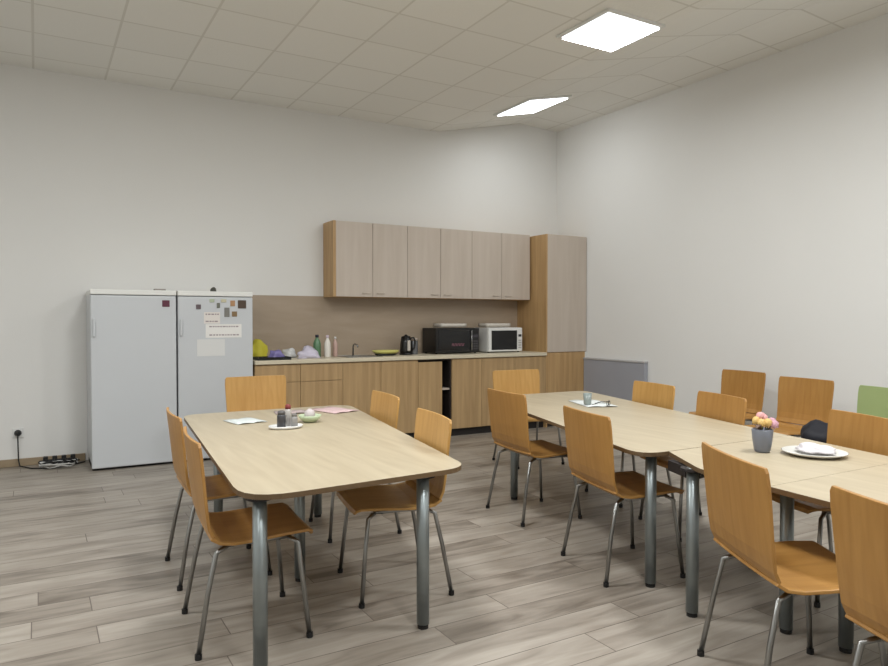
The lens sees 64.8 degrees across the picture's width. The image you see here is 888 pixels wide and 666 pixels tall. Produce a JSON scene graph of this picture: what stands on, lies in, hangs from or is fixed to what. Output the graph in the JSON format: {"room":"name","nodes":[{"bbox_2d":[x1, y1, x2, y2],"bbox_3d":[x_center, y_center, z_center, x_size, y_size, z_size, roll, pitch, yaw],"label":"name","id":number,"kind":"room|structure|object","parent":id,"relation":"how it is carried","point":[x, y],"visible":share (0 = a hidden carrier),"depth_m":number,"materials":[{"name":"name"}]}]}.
{"room":"common room","nodes":[
{"label":"common room","id":0,"kind":"room"},
{"bbox_2d":[0,64,556,459],"bbox_3d":[-2.103,-0.815,7.553,8.587,4.050,0.100,-1,1,-30],"label":"wall","id":1,"kind":"structure","parent":0,"point":[105,184],"depth_m":7.11,"materials":[{"name":"white paint"}]},
{"bbox_2d":[12,428,23,437],"bbox_3d":[-3.914,0.921,6.429,0.090,0.090,0.072,-1,1,-30],"label":"wall socket","id":2,"kind":"object","parent":1,"relation":"attached to","point":[15,431],"visible":0.97,"depth_m":6.44,"materials":[{"name":"white plastic"}]},
{"bbox_2d":[0,453,85,467],"bbox_3d":[-4.574,1.202,6.083,2.600,0.070,0.015,-1,1,-30],"label":"baseboard","id":3,"kind":"structure","parent":1,"relation":"attached to","point":[82,456],"depth_m":6.49,"materials":[{"name":"brown wood"}]},
{"bbox_2d":[323,220,406,298],"bbox_3d":[-0.886,-0.821,7.996,0.912,0.835,0.334,-1,1,-30],"label":"upper cabinet","id":4,"kind":"object","parent":1,"relation":"attached to","point":[361,260],"visible":1,"depth_m":7.85,"materials":[{"name":"brown wood"}]},
{"bbox_2d":[251,295,516,355],"bbox_3d":[-0.607,-0.067,8.373,3.647,0.713,0.011,-1,1,-30],"label":"backsplash","id":5,"kind":"structure","parent":1,"relation":"attached to","point":[281,323],"depth_m":8.15,"materials":[{"name":"laminate"}]},
{"bbox_2d":[399,226,471,299],"bbox_3d":[-0.110,-0.830,8.448,0.881,0.835,0.334,-1,1,-30],"label":"upper cabinet","id":6,"kind":"object","parent":1,"relation":"attached to","point":[439,261],"visible":0.96,"depth_m":8.31,"materials":[{"name":"brown wood"}]},
{"bbox_2d":[464,231,529,300],"bbox_3d":[0.653,-0.838,8.893,0.880,0.835,0.334,-1,1,-30],"label":"upper cabinet","id":7,"kind":"object","parent":1,"relation":"attached to","point":[500,261],"visible":0.94,"depth_m":8.76,"materials":[{"name":"brown wood"}]},
{"bbox_2d":[0,426,887,665],"bbox_3d":[0.628,1.346,2.907,8.587,0.100,10.946,-1,1,-30],"label":"floor","id":8,"kind":"structure","parent":0,"point":[86,579],"depth_m":3.60,"materials":[{"name":"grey wood"}]},
{"bbox_2d":[17,434,85,468],"bbox_3d":[-3.610,1.077,6.449,0.553,0.307,0.262,-1,1,-30],"label":"cable","id":9,"kind":"object","parent":8,"relation":"on","point":[72,455],"visible":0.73,"depth_m":6.46,"materials":[{"name":"black rubber"}]},
{"bbox_2d":[41,462,74,468],"bbox_3d":[-3.484,1.196,6.324,0.270,0.056,0.094,-1,1,-30],"label":"power strip","id":10,"kind":"object","parent":8,"relation":"on","point":[59,464],"visible":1,"depth_m":6.32,"materials":[{"name":"white plastic"}]},
{"bbox_2d":[38,457,79,464],"bbox_3d":[-3.539,1.191,6.439,0.340,0.069,0.118,-1,1,-30],"label":"power strip","id":11,"kind":"object","parent":8,"relation":"on","point":[51,461],"visible":0.8,"depth_m":6.44,"materials":[{"name":"plastic"}]},
{"bbox_2d":[86,289,176,470],"bbox_3d":[-2.962,0.414,6.633,0.723,1.625,0.622,-1,1,-30],"label":"refrigerator","id":12,"kind":"object","parent":8,"relation":"on","point":[131,337],"visible":0.93,"depth_m":6.37,"materials":[{"name":"metal"}]},
{"bbox_2d":[162,300,169,306],"bbox_3d":[-2.583,-0.274,6.503,0.065,0.060,0.006,-1,1,-30],"label":"magnet","id":13,"kind":"object","parent":12,"relation":"attached to","point":[165,303],"visible":1,"depth_m":6.50},
{"bbox_2d":[175,291,252,459],"bbox_3d":[-2.337,0.408,6.998,0.705,1.625,0.622,-1,1,-30],"label":"refrigerator","id":14,"kind":"object","parent":8,"relation":"on","point":[200,379],"visible":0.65,"depth_m":6.69,"materials":[{"name":"metal"}]},
{"bbox_2d":[197,339,224,355],"bbox_3d":[-2.234,0.140,6.717,0.260,0.160,0.002,-1,1,-30],"label":"paper sheet","id":15,"kind":"object","parent":14,"relation":"attached to","point":[205,347],"visible":1,"depth_m":6.71,"materials":[{"name":"white paper"}]},
{"bbox_2d":[204,312,219,323],"bbox_3d":[-2.225,-0.145,6.716,0.150,0.110,0.003,-1,1,-30],"label":"paper sheet","id":16,"kind":"object","parent":14,"relation":"attached to","point":[209,317],"visible":1,"depth_m":6.71,"materials":[{"name":"white paper"}]},
{"bbox_2d":[206,324,241,337],"bbox_3d":[-2.130,-0.021,6.774,0.340,0.130,0.003,-1,1,-30],"label":"paper sheet","id":17,"kind":"object","parent":14,"relation":"attached to","point":[212,330],"visible":1,"depth_m":6.77,"materials":[{"name":"white paper"}]},
{"bbox_2d":[224,308,229,316],"bbox_3d":[-2.104,-0.201,6.784,0.050,0.090,0.006,-1,1,-30],"label":"magnet","id":18,"kind":"object","parent":14,"relation":"attached to","point":[226,310],"visible":1,"depth_m":6.78},
{"bbox_2d":[232,311,236,316],"bbox_3d":[-2.041,-0.185,6.821,0.050,0.050,0.006,-1,1,-30],"label":"magnet","id":19,"kind":"object","parent":14,"relation":"attached to","point":[234,313],"visible":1,"depth_m":6.82},
{"bbox_2d":[238,300,245,307],"bbox_3d":[-1.978,-0.280,6.855,0.080,0.080,0.006,-1,1,-30],"label":"magnet","id":20,"kind":"object","parent":14,"relation":"attached to","point":[241,303],"visible":1,"depth_m":6.85},
{"bbox_2d":[165,407,272,590],"bbox_3d":[-1.233,0.848,3.814,0.498,0.864,0.529,-1,1,-28],"label":"dining chair","id":21,"kind":"object","parent":8,"relation":"on","point":[217,488],"visible":0.62,"depth_m":3.63,"materials":[{"name":"brown wood"}]},
{"bbox_2d":[182,426,312,660],"bbox_3d":[-0.878,0.861,3.096,0.498,0.864,0.529,-1,1,-26],"label":"dining chair","id":22,"kind":"object","parent":8,"relation":"on","point":[231,528],"visible":0.96,"depth_m":2.98,"materials":[{"name":"brown wood"}]},
{"bbox_2d":[225,375,285,411],"bbox_3d":[-1.522,0.809,5.886,0.529,0.864,0.498,-1,1,-29],"label":"dining chair","id":23,"kind":"object","parent":8,"relation":"on","point":[246,393],"visible":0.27,"depth_m":6.07,"materials":[{"name":"brown wood"}]},
{"bbox_2d":[253,362,342,407],"bbox_3d":[-1.621,0.760,7.434,0.928,0.905,0.600,-1,1,-30],"label":"base cabinet","id":24,"kind":"object","parent":8,"relation":"on","point":[307,384],"visible":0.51,"depth_m":7.22,"materials":[{"name":"brown wood"}]},
{"bbox_2d":[253,351,546,364],"bbox_3d":[-0.445,0.275,8.101,3.647,0.040,0.633,-1,1,-30],"label":"countertop","id":25,"kind":"structure","parent":24,"relation":"on","point":[420,356],"depth_m":7.80,"materials":[{"name":"laminate"}]},
{"bbox_2d":[253,339,267,356],"bbox_3d":[-1.963,0.164,7.380,0.161,0.208,0.188,0,1,22],"label":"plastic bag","id":26,"kind":"object","parent":25,"relation":"on","point":[260,348],"visible":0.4,"depth_m":7.34,"materials":[{"name":"yellow plastic"}]},
{"bbox_2d":[253,356,291,360],"bbox_3d":[-1.758,0.257,7.153,0.340,0.030,0.220,-1,1,-30],"label":"serving tray","id":27,"kind":"object","parent":25,"relation":"on","point":[259,358],"visible":0.79,"depth_m":7.07,"materials":[{"name":"black plastic"}]},
{"bbox_2d":[268,349,284,356],"bbox_3d":[-1.716,0.214,7.180,0.179,0.090,0.118,-1,1,-30],"label":"plastic bag","id":28,"kind":"object","parent":27,"relation":"on","point":[277,353],"visible":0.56,"depth_m":7.15,"materials":[{"name":"purple plastic"}]},
{"bbox_2d":[282,348,296,357],"bbox_3d":[-1.669,0.211,7.509,0.159,0.109,0.164,0,1,24],"label":"plastic bag","id":29,"kind":"object","parent":25,"relation":"on","point":[290,352],"visible":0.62,"depth_m":7.49,"materials":[{"name":"white plastic"}]},
{"bbox_2d":[297,345,320,358],"bbox_3d":[-1.453,0.199,7.467,0.277,0.136,0.168,-1,1,-30],"label":"plastic bag","id":30,"kind":"object","parent":25,"relation":"on","point":[308,351],"visible":0.95,"depth_m":7.44,"materials":[{"name":"white plastic"}]},
{"bbox_2d":[313,335,320,356],"bbox_3d":[-1.387,0.141,7.645,0.084,0.245,0.083,-1,1,-30],"label":"bottle","id":31,"kind":"object","parent":25,"relation":"on","point":[316,344],"visible":0.83,"depth_m":7.62,"materials":[{"name":"green plastic"}]},
{"bbox_2d":[324,335,330,356],"bbox_3d":[-1.268,0.143,7.622,0.068,0.240,0.067,-1,1,-30],"label":"bottle","id":32,"kind":"object","parent":25,"relation":"on","point":[327,345],"visible":0.97,"depth_m":7.60,"materials":[{"name":"white plastic"}]},
{"bbox_2d":[333,337,337,356],"bbox_3d":[-1.205,0.151,7.751,0.056,0.220,0.055,-1,1,-30],"label":"bottle","id":33,"kind":"object","parent":25,"relation":"on","point":[335,344],"visible":1,"depth_m":7.73,"materials":[{"name":"pink plastic"}]},
{"bbox_2d":[338,343,382,357],"bbox_3d":[-0.945,0.189,7.782,0.420,0.144,0.370,-1,1,-30],"label":"sink","id":34,"kind":"object","parent":25,"relation":"in","point":[352,355],"visible":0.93,"depth_m":7.84,"materials":[{"name":"metal"}]},
{"bbox_2d":[372,350,398,355],"bbox_3d":[-0.664,0.226,7.976,0.330,0.062,0.198,-1,1,-30],"label":"serving dish","id":35,"kind":"object","parent":25,"relation":"on","point":[377,352],"visible":0.99,"depth_m":7.90,"materials":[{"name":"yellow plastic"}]},
{"bbox_2d":[372,350,398,353],"bbox_3d":[-0.664,0.215,7.975,0.330,0.040,0.198,-1,1,-30],"label":"bowl","id":36,"kind":"object","parent":35,"relation":"on","point":[374,351],"depth_m":7.90,"materials":[{"name":"yellow ceramic"}]},
{"bbox_2d":[399,334,415,354],"bbox_3d":[-0.436,0.135,8.162,0.159,0.238,0.186,0,1,24],"label":"electric kettle","id":37,"kind":"object","parent":25,"relation":"on","point":[406,348],"visible":0.98,"depth_m":8.09,"materials":[{"name":"black plastic"}]},
{"bbox_2d":[411,338,417,353],"bbox_3d":[-0.361,0.155,8.290,0.104,0.192,0.103,-1,1,-30],"label":"storage jar","id":38,"kind":"object","parent":25,"relation":"on","point":[415,351],"visible":0.59,"depth_m":8.25,"materials":[{"name":"grey glass"}]},
{"bbox_2d":[422,328,478,353],"bbox_3d":[0.089,0.092,8.513,0.605,0.310,0.365,-1,1,-30],"label":"microwave oven","id":39,"kind":"object","parent":25,"relation":"on","point":[435,340],"visible":1,"depth_m":8.37,"materials":[{"name":"black plastic"}]},
{"bbox_2d":[433,323,466,326],"bbox_3d":[0.071,-0.092,8.468,0.354,0.048,0.203,-1,1,-30],"label":"folded towel","id":40,"kind":"object","parent":39,"relation":"on","point":[436,324],"visible":1,"depth_m":8.39,"materials":[{"name":"white fabric"}]},
{"bbox_2d":[474,327,521,352],"bbox_3d":[0.684,0.085,8.873,0.515,0.310,0.343,-1,1,-30],"label":"microwave oven","id":41,"kind":"object","parent":25,"relation":"on","point":[491,339],"visible":0.91,"depth_m":8.71,"materials":[{"name":"white plastic"}]},
{"bbox_2d":[478,323,509,326],"bbox_3d":[0.633,-0.098,8.795,0.354,0.048,0.203,-1,1,-30],"label":"folded towel","id":42,"kind":"object","parent":41,"relation":"on","point":[479,324],"visible":1,"depth_m":8.71,"materials":[{"name":"white fabric"}]},
{"bbox_2d":[184,405,460,665],"bbox_3d":[-0.742,0.926,3.975,1.198,0.700,2.549,-1,1,-25],"label":"dining table","id":43,"kind":"object","parent":8,"relation":"on","point":[260,464],"visible":0.87,"depth_m":3.19,"materials":[{"name":"brown wood"}]},
{"bbox_2d":[223,417,267,424],"bbox_3d":[-1.272,0.561,4.478,0.200,0.008,0.220,-1,1,-42],"label":"paper sheet","id":44,"kind":"object","parent":43,"relation":"on","point":[247,419],"visible":1,"depth_m":4.47,"materials":[{"name":"white paper"}]},
{"bbox_2d":[268,423,302,429],"bbox_3d":[-0.950,0.562,4.203,0.210,0.018,0.147,-1,1,-30],"label":"tray","id":45,"kind":"object","parent":43,"relation":"on","point":[274,427],"visible":0.77,"depth_m":4.15,"materials":[{"name":"white plastic"}]},
{"bbox_2d":[277,410,285,426],"bbox_3d":[-0.971,0.513,4.178,0.052,0.100,0.051,-1,1,-30],"label":"salt shaker","id":46,"kind":"object","parent":45,"relation":"on","point":[281,417],"visible":0.96,"depth_m":4.16,"materials":[{"name":"glass"}]},
{"bbox_2d":[285,404,290,425],"bbox_3d":[-0.946,0.497,4.245,0.040,0.130,0.039,-1,1,-30],"label":"salt shaker","id":47,"kind":"object","parent":45,"relation":"on","point":[287,406],"visible":0.92,"depth_m":4.23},
{"bbox_2d":[291,413,297,426],"bbox_3d":[-0.899,0.523,4.203,0.040,0.080,0.039,-1,1,-30],"label":"salt shaker","id":48,"kind":"object","parent":45,"relation":"on","point":[294,419],"visible":0.96,"depth_m":4.19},
{"bbox_2d":[274,409,305,413],"bbox_3d":[-1.077,0.552,4.916,0.220,0.008,0.160,0,1,-19],"label":"leaflet","id":49,"kind":"object","parent":43,"relation":"on","point":[298,410],"visible":0.61,"depth_m":4.92,"materials":[{"name":"paper"}]},
{"bbox_2d":[298,409,321,422],"bbox_3d":[-0.854,0.524,4.455,0.150,0.086,0.148,-1,1,-30],"label":"bowl","id":50,"kind":"object","parent":43,"relation":"on","point":[310,416],"visible":1,"depth_m":4.42,"materials":[{"name":"green ceramic"}]},
{"bbox_2d":[312,407,359,413],"bbox_3d":[-0.787,0.550,5.016,0.300,0.009,0.220,1,1,43],"label":"magazine","id":51,"kind":"object","parent":43,"relation":"on","point":[334,410],"visible":0.97,"depth_m":4.99,"materials":[{"name":"pink paper"}]},
{"bbox_2d":[309,390,401,542],"bbox_3d":[-0.592,0.834,4.551,0.498,0.864,0.529,0,1,-24],"label":"dining chair","id":52,"kind":"object","parent":8,"relation":"on","point":[384,407],"visible":0.27,"depth_m":4.59,"materials":[{"name":"brown wood"}]},
{"bbox_2d":[342,360,417,437],"bbox_3d":[-0.831,0.751,7.895,0.898,0.905,0.600,-1,1,-30],"label":"base cabinet","id":53,"kind":"object","parent":8,"relation":"on","point":[399,378],"visible":0.39,"depth_m":7.66,"materials":[{"name":"brown wood"}]},
{"bbox_2d":[336,408,453,608],"bbox_3d":[-0.264,0.852,3.582,0.498,0.864,0.529,0,1,-20],"label":"dining chair","id":54,"kind":"object","parent":8,"relation":"on","point":[433,429],"visible":0.77,"depth_m":3.52,"materials":[{"name":"brown wood"}]},
{"bbox_2d":[418,359,450,418],"bbox_3d":[-0.249,0.745,8.232,0.443,0.905,0.604,-1,1,-30],"label":"base cabinet","id":55,"kind":"object","parent":8,"relation":"on","point":[434,375],"visible":0.41,"depth_m":7.97,"materials":[{"name":"brown wood"}]},
{"bbox_2d":[451,357,514,435],"bbox_3d":[0.329,0.739,8.571,0.893,0.905,0.600,-1,1,-30],"label":"base cabinet","id":56,"kind":"object","parent":8,"relation":"on","point":[471,378],"visible":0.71,"depth_m":8.23,"materials":[{"name":"brown wood"}]},
{"bbox_2d":[492,369,563,468],"bbox_3d":[0.798,0.795,6.636,0.529,0.864,0.498,-1,1,-25],"label":"dining chair","id":57,"kind":"object","parent":8,"relation":"on","point":[527,381],"visible":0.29,"depth_m":6.83,"materials":[{"name":"brown wood"}]},
{"bbox_2d":[515,356,545,428],"bbox_3d":[0.921,0.732,8.916,0.473,0.905,0.600,-1,1,-30],"label":"base cabinet","id":58,"kind":"object","parent":8,"relation":"on","point":[521,362],"visible":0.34,"depth_m":8.71,"materials":[{"name":"brown wood"}]},
{"bbox_2d":[486,388,581,526],"bbox_3d":[0.625,0.828,4.887,0.498,0.864,0.529,0,1,-24],"label":"dining chair","id":59,"kind":"object","parent":8,"relation":"on","point":[508,412],"visible":0.88,"depth_m":4.76,"materials":[{"name":"brown wood"}]},
{"bbox_2d":[517,234,586,427],"bbox_3d":[1.412,-0.033,9.196,0.666,2.425,0.622,-1,1,-30],"label":"tall cabinet","id":60,"kind":"object","parent":8,"relation":"on","point":[553,320],"visible":0.74,"depth_m":8.92,"materials":[{"name":"brown wood"}]},
{"bbox_2d":[561,405,685,587],"bbox_3d":[0.973,0.848,3.835,0.498,0.864,0.529,0,1,-16],"label":"dining chair","id":61,"kind":"object","parent":8,"relation":"on","point":[589,438],"visible":0.94,"depth_m":3.70,"materials":[{"name":"brown wood"}]},
{"bbox_2d":[585,381,675,507],"bbox_3d":[1.407,0.820,5.341,0.498,0.864,0.529,0,1,-18],"label":"dining chair","id":62,"kind":"object","parent":8,"relation":"on","point":[654,394],"visible":0.25,"depth_m":5.38,"materials":[{"name":"brown wood"}]},
{"bbox_2d":[510,391,786,587],"bbox_3d":[1.122,0.909,4.930,1.100,0.700,2.835,0,1,-15],"label":"dining table","id":63,"kind":"object","parent":8,"relation":"on","point":[650,432],"visible":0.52,"depth_m":4.23,"materials":[{"name":"brown wood"}]},
{"bbox_2d":[568,399,615,406],"bbox_3d":[1.149,0.543,5.426,0.240,0.008,0.420,0,1,-10],"label":"paper sheet","id":64,"kind":"object","parent":63,"relation":"on","point":[581,402],"visible":0.84,"depth_m":5.39,"materials":[{"name":"white paper"}]},
{"bbox_2d":[583,393,591,404],"bbox_3d":[1.086,0.498,5.296,0.066,0.085,0.066,-1,1,-30],"label":"drinking glass","id":65,"kind":"object","parent":64,"relation":"on","point":[587,397],"visible":1,"depth_m":5.27,"materials":[{"name":"clear glass"}]},
{"bbox_2d":[638,391,746,541],"bbox_3d":[1.598,0.834,4.545,0.498,0.864,0.529,0,1,-12],"label":"dining chair","id":66,"kind":"object","parent":8,"relation":"on","point":[727,408],"visible":0.35,"depth_m":4.55,"materials":[{"name":"brown wood"}]},
{"bbox_2d":[689,369,765,420],"bbox_3d":[2.667,0.795,6.635,0.498,0.864,0.529,0,1,-23],"label":"dining chair","id":67,"kind":"object","parent":8,"relation":"on","point":[749,385],"visible":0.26,"depth_m":6.66,"materials":[{"name":"brown wood"}]},
{"bbox_2d":[668,435,887,634],"bbox_3d":[1.603,0.938,3.353,1.190,0.700,0.721,-1,1,-30],"label":"dining table","id":68,"kind":"object","parent":8,"relation":"on","point":[783,467],"visible":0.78,"depth_m":3.17,"materials":[{"name":"brown wood"}]},
{"bbox_2d":[751,412,778,452],"bbox_3d":[1.578,0.487,3.455,0.126,0.196,0.128,0,1,2],"label":"flower vase","id":69,"kind":"object","parent":68,"relation":"on","point":[762,437],"visible":1,"depth_m":3.41,"materials":[{"name":"grey ceramic"}]},
{"bbox_2d":[781,445,848,458],"bbox_3d":[1.779,0.576,3.363,0.290,0.022,0.290,-1,1,-30],"label":"platter","id":70,"kind":"object","parent":68,"relation":"on","point":[789,449],"visible":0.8,"depth_m":3.33,"materials":[{"name":"white ceramic"}]},
{"bbox_2d":[795,442,835,453],"bbox_3d":[1.785,0.548,3.355,0.173,0.036,0.181,0,1,12],"label":"pile","id":71,"kind":"object","parent":70,"relation":"on","point":[807,447],"visible":1,"depth_m":3.30,"materials":[{"name":"white paper"}]},
{"bbox_2d":[745,376,833,436],"bbox_3d":[2.821,0.811,5.776,0.498,0.864,0.529,0,1,-23],"label":"dining chair","id":72,"kind":"object","parent":8,"relation":"on","point":[801,401],"visible":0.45,"depth_m":5.85,"materials":[{"name":"brown wood"}]},
{"bbox_2d":[800,419,827,442],"bbox_3d":[2.693,0.705,4.987,0.303,0.166,0.312,-1,1,-42],"label":"handbag","id":73,"kind":"object","parent":72,"relation":"on","point":[815,430],"visible":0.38,"depth_m":4.93,"materials":[{"name":"black leather"}]},
{"bbox_2d":[697,442,887,665],"bbox_3d":[1.272,0.871,2.573,0.498,0.864,0.529,0,1,-2],"label":"dining chair","id":74,"kind":"object","parent":8,"relation":"on","point":[738,491],"visible":0.8,"depth_m":2.50,"materials":[{"name":"brown wood"}]},
{"bbox_2d":[771,464,887,653],"bbox_3d":[2.021,0.956,2.361,1.119,0.700,1.413,-1,1,-30],"label":"dining table","id":75,"kind":"object","parent":8,"relation":"on","point":[872,482],"visible":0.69,"depth_m":2.78,"materials":[{"name":"brown wood"}]},
{"bbox_2d":[771,409,887,607],"bbox_3d":[1.939,0.853,3.561,0.498,0.864,0.529,0,1,-8],"label":"dining chair","id":76,"kind":"object","parent":8,"relation":"on","point":[863,432],"visible":0.32,"depth_m":3.60,"materials":[{"name":"brown wood"}]},
{"bbox_2d":[830,485,887,665],"bbox_3d":[1.421,0.884,1.877,0.498,0.864,0.529,0,1,-12],"label":"dining chair","id":77,"kind":"object","parent":8,"relation":"on","point":[859,522],"visible":1,"depth_m":1.97,"materials":[{"name":"brown wood"}]},
{"bbox_2d":[857,385,887,418],"bbox_3d":[2.964,0.826,4.971,0.498,0.864,0.529,0,1,-12],"label":"dining chair","id":78,"kind":"object","parent":8,"relation":"on","point":[872,400],"visible":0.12,"depth_m":5.14,"materials":[{"name":"green plastic"}]},
{"bbox_2d":[0,0,887,131],"bbox_3d":[0.628,-2.566,2.834,8.587,0.375,10.946,-1,1,-30],"label":"ceiling","id":79,"kind":"structure","parent":0,"point":[432,65],"depth_m":6.12,"materials":[{"name":"tile"}]},
{"bbox_2d":[493,95,571,115],"bbox_3d":[1.004,-2.599,8.004,0.590,0.146,0.700,-1,1,-30],"label":"ceiling light","id":80,"kind":"object","parent":79,"relation":"attached to","point":[531,105],"visible":1,"depth_m":7.97,"materials":[{"name":"white plastic"}]},
{"bbox_2d":[498,98,564,114],"bbox_3d":[1.004,-2.600,8.004,0.550,0.008,0.650,-15,8,-29],"label":"diffuser","id":81,"kind":"object","parent":80,"relation":"attached to","point":[531,105],"depth_m":7.99,"materials":[{"name":"white plastic"}]},
{"bbox_2d":[557,8,664,51],"bbox_3d":[1.331,-2.419,5.616,0.600,0.018,0.600,-1,1,-30],"label":"recessed light","id":82,"kind":"object","parent":79,"relation":"in","point":[609,30],"visible":1,"depth_m":5.59,"materials":[{"name":"white plastic"}]},
{"bbox_2d":[557,13,887,437],"bbox_3d":[4.294,-0.768,5.005,0.100,4.050,10.746,-1,1,-30],"label":"wall","id":83,"kind":"structure","parent":0,"point":[736,218],"depth_m":7.03,"materials":[{"name":"white paint"}]},
{"bbox_2d":[583,357,647,400],"bbox_3d":[2.096,0.757,8.638,0.067,0.865,1.056,-1,1,-30],"label":"wall panel","id":84,"kind":"object","parent":83,"relation":"attached to","point":[616,378],"visible":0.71,"depth_m":8.60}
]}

